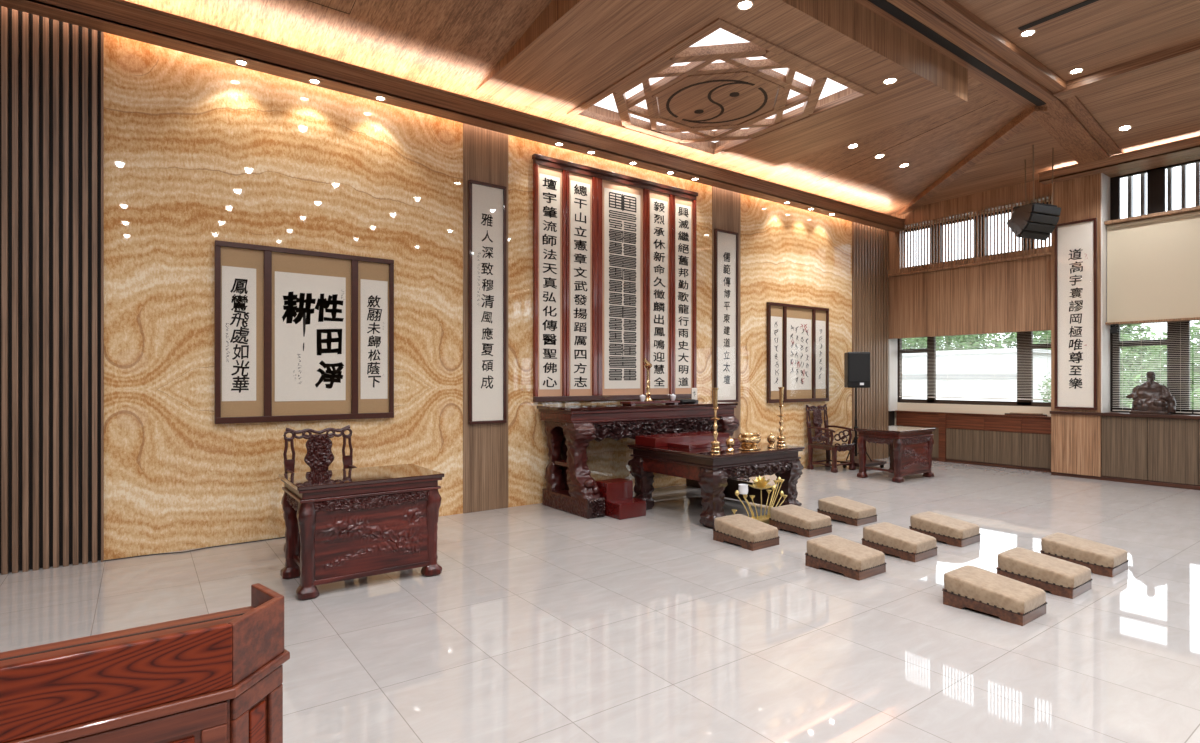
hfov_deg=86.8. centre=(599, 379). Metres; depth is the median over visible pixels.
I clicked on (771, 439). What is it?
lidded jar
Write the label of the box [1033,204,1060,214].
grille
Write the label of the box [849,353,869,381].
grille
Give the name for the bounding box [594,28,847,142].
diffuser
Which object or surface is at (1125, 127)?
recessed light
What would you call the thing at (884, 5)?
air slot
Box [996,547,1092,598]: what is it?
stool
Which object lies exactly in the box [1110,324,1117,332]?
security camera
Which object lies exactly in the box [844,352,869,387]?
loudspeaker
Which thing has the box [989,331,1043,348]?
tree
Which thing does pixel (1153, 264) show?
roller blind
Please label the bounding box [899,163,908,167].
recessed light
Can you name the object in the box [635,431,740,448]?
stand
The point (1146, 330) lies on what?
tree
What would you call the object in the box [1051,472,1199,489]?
baseboard
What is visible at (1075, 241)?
scroll
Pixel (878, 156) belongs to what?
recessed light
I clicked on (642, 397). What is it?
cup
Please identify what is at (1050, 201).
window
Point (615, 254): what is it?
calligraphy panels
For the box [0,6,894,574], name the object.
wall
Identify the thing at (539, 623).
floor
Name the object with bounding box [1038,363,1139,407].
tree
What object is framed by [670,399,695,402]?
tray
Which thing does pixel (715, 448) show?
candlestick
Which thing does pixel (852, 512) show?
stool
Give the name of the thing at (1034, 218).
grille
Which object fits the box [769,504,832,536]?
stool
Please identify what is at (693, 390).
name card
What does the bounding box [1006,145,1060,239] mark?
speaker
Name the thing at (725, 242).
scroll
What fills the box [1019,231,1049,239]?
grille
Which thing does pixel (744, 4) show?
recessed light
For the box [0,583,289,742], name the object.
desk
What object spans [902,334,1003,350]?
tree
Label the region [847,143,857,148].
recessed light
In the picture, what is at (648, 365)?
candlestick
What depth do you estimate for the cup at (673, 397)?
8.33 m
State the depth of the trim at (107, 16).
6.34 m
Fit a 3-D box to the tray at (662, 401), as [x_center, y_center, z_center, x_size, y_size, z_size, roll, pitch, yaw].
[0.649,0.290,8.124,0.840,0.040,0.200,0,0,-36]
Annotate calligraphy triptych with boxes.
[214,240,393,423]
[767,302,828,402]
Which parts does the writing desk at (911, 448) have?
leg, leg, waist moulding, leg, panel, rail, leg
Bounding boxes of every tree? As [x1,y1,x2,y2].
[902,334,985,350]
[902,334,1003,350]
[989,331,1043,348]
[1033,324,1156,383]
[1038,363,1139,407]
[1120,334,1199,407]
[1126,320,1199,408]
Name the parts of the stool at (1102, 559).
tack trim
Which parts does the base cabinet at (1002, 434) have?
drawer, door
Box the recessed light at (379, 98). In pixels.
[375,96,385,100]
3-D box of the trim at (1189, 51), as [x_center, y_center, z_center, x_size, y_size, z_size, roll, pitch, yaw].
[9.535,-3.743,2.910,0.260,0.315,12.730,0,0,-36]
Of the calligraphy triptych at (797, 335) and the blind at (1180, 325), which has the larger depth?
the calligraphy triptych at (797, 335)
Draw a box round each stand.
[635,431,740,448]
[846,388,871,460]
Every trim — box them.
[0,0,903,231]
[897,106,1046,215]
[917,0,1065,92]
[939,413,945,461]
[1025,99,1109,164]
[1039,137,1199,184]
[1053,39,1199,99]
[1062,96,1122,155]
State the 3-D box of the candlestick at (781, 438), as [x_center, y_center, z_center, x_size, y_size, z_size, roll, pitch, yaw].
[2.070,0.417,7.252,0.108,0.675,0.108,0,0,-36]
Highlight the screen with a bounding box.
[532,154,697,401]
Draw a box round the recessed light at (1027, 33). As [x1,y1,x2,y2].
[1019,29,1035,36]
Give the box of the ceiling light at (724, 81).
[567,18,876,157]
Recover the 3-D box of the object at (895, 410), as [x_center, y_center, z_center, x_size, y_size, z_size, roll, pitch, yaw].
[6.582,0.605,11.316,0.105,0.020,2.710,0,0,-36]
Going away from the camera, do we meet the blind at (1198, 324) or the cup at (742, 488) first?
the cup at (742, 488)
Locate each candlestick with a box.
[644,357,652,400]
[710,388,720,452]
[776,387,785,446]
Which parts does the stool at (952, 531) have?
tack trim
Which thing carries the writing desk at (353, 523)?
on the floor
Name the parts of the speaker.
hanging frame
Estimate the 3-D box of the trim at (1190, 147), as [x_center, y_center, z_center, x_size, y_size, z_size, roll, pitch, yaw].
[11.130,-3.167,4.621,0.650,0.135,13.630,0,0,-36]
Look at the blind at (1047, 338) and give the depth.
11.25 m
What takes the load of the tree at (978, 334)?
on the ground
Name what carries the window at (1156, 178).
in the wall at (1008, 292)
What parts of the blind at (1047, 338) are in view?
rail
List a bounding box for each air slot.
[868,0,1045,105]
[1018,0,1098,30]
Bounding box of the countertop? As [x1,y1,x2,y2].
[1050,411,1199,418]
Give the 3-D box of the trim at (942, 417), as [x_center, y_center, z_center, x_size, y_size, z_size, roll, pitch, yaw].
[6.317,1.050,11.685,0.100,0.900,0.120,0,0,-36]
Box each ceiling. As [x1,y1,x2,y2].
[124,0,1199,214]
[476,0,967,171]
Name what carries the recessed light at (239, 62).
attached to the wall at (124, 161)
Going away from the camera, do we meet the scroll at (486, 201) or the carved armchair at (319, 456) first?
the carved armchair at (319, 456)
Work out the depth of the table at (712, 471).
6.88 m
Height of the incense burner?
0.188 m
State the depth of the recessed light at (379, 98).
6.38 m
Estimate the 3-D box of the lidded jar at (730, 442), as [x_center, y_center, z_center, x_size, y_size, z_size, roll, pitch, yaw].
[1.375,0.673,6.712,0.096,0.164,0.096,0,0,-36]
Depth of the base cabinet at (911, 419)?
11.93 m
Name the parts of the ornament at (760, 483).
stem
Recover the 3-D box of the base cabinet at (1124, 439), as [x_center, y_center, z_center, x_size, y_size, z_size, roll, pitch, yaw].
[7.805,0.990,9.392,0.340,0.910,0.540,0,0,-36]
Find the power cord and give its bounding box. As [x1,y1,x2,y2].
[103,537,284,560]
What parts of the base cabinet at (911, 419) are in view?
drawer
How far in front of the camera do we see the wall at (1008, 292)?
10.73 m
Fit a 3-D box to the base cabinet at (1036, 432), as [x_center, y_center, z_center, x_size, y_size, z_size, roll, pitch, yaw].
[7.233,1.032,10.435,0.084,0.835,0.520,0,0,-36]
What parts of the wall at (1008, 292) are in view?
post, wood panel, sill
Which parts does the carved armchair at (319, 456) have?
leg, frame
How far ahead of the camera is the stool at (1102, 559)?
5.00 m
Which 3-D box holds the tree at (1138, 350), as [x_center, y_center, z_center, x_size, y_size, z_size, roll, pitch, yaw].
[20.575,1.906,23.589,4.003,7.203,3.947,0,0,-36]
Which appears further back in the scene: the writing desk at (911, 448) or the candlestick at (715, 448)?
the writing desk at (911, 448)
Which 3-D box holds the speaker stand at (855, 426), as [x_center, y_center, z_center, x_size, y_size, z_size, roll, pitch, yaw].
[4.382,0.758,10.826,0.431,1.253,0.238,0,0,-20]
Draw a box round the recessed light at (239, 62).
[234,59,247,65]
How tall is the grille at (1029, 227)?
0.085 m
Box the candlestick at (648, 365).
[644,357,652,400]
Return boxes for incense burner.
[738,431,760,449]
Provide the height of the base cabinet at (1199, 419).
0.910 m
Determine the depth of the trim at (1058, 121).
8.77 m
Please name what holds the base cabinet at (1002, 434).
on the floor
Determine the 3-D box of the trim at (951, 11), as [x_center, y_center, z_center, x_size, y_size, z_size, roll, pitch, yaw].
[-0.408,-3.755,3.479,15.420,0.290,0.145,0,0,-36]
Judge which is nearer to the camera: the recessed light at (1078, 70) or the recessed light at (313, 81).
the recessed light at (313, 81)
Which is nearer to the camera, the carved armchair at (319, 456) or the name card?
the carved armchair at (319, 456)
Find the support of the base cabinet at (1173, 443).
on the floor
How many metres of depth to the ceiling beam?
6.89 m
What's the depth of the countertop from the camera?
9.23 m
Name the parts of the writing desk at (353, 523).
leg, leg, waist moulding, panel, rail, leg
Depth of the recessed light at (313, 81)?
6.02 m
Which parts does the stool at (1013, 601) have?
tack trim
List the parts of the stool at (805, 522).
tack trim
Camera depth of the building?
25.48 m
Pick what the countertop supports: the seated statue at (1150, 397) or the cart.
the seated statue at (1150, 397)
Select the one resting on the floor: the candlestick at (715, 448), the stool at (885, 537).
the stool at (885, 537)
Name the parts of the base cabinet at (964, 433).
drawer, door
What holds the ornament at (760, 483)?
on the floor
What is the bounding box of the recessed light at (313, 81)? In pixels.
[308,79,320,84]
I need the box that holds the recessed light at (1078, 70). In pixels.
[1068,68,1083,73]
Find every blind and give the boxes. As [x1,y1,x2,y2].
[899,330,1050,399]
[1106,211,1199,322]
[1112,321,1191,412]
[1128,162,1199,216]
[1194,324,1199,413]
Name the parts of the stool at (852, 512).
tack trim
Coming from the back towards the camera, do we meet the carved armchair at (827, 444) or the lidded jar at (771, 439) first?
the carved armchair at (827, 444)
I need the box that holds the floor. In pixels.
[0,457,1199,742]
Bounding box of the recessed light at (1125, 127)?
[1118,125,1131,130]
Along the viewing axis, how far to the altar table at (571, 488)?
7.50 m
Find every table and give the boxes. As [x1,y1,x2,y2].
[537,401,749,518]
[627,442,804,527]
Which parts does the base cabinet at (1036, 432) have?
drawer, door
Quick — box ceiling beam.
[855,0,1057,108]
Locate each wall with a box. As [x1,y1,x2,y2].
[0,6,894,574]
[888,154,1199,476]
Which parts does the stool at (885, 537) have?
tack trim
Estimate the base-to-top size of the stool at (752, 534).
0.207 m
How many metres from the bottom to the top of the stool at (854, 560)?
0.207 m
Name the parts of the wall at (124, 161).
slat panel, slat panel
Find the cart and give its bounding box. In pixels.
[841,459,885,467]
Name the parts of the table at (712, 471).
leg, leg, waist moulding, panel, leg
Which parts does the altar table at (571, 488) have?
leg, panel, waist moulding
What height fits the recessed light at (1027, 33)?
0.016 m
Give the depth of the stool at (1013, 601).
4.06 m
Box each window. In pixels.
[898,331,1050,406]
[906,201,1050,267]
[1110,159,1199,219]
[1110,321,1199,414]
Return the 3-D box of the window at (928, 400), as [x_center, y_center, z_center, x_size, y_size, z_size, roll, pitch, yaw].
[6.669,-0.215,11.387,0.060,1.310,2.745,0,0,-36]
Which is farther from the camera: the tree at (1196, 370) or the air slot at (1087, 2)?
the tree at (1196, 370)
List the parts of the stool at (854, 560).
tack trim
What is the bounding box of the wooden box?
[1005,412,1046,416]
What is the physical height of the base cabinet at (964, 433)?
0.835 m
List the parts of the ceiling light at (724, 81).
octagon frame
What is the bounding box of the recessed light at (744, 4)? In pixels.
[736,0,753,9]
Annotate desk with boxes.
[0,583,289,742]
[279,464,443,599]
[855,425,935,482]
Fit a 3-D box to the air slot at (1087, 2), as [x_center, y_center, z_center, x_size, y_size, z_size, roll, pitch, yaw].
[4.964,-3.700,5.958,0.090,0.010,1.830,0,0,-36]
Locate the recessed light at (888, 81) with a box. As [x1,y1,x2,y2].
[882,78,897,84]
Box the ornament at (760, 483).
[731,475,786,523]
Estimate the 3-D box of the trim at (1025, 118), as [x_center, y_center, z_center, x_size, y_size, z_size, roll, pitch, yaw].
[5.755,-3.368,10.322,0.170,0.503,4.116,0,0,0]
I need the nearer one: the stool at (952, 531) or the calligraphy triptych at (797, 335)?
the stool at (952, 531)
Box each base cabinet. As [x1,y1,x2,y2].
[896,412,938,457]
[946,414,984,462]
[984,415,1021,466]
[1021,417,1050,468]
[1102,416,1147,480]
[1148,417,1198,485]
[1199,419,1199,485]
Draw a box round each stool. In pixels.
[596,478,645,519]
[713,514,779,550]
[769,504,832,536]
[805,535,886,580]
[817,496,876,525]
[861,522,937,561]
[909,511,979,546]
[942,565,1046,625]
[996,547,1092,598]
[1040,532,1128,576]
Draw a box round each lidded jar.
[726,436,734,451]
[767,433,775,447]
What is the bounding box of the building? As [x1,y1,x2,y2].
[902,348,1050,401]
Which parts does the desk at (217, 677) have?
panel frame, rim moulding, raised panel, panel frame, raised panel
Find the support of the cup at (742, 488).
on the ornament at (760, 483)
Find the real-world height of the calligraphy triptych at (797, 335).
1.620 m
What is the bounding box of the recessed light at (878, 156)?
[874,154,884,158]
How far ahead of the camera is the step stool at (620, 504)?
7.01 m
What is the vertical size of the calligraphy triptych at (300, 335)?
1.650 m
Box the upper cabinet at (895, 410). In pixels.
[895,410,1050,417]
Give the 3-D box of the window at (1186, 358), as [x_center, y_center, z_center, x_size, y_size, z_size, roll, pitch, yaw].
[11.632,-0.215,4.533,0.060,1.410,12.900,0,0,-36]
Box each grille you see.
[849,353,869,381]
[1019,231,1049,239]
[1025,223,1054,232]
[1030,214,1058,223]
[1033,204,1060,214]
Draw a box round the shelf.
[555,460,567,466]
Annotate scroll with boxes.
[468,180,506,423]
[714,229,738,401]
[1054,218,1096,409]
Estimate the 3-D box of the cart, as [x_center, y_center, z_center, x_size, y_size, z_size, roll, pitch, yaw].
[4.491,1.442,10.832,0.620,0.115,0.480,0,0,-36]
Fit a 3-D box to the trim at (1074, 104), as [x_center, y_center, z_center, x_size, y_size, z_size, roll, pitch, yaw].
[6.691,-3.546,8.620,2.050,0.607,0.145,0,0,-36]
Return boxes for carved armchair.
[283,425,356,557]
[806,404,855,472]
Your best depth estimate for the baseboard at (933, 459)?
10.94 m
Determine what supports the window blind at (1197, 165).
attached to the wall at (1008, 292)
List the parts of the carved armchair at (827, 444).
leg, frame, rail, armrest, leg, seat, leg, armrest, leg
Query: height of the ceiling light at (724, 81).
0.218 m
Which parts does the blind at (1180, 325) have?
rail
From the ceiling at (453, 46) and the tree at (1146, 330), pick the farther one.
the tree at (1146, 330)
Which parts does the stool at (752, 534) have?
tack trim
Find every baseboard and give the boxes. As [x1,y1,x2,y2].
[932,458,1050,472]
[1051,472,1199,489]
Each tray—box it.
[620,400,679,404]
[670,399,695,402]
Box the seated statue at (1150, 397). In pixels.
[1126,371,1175,414]
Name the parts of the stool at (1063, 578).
tack trim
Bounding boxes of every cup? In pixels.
[640,394,645,400]
[670,394,675,400]
[738,484,747,493]
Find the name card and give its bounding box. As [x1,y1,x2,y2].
[691,388,697,402]

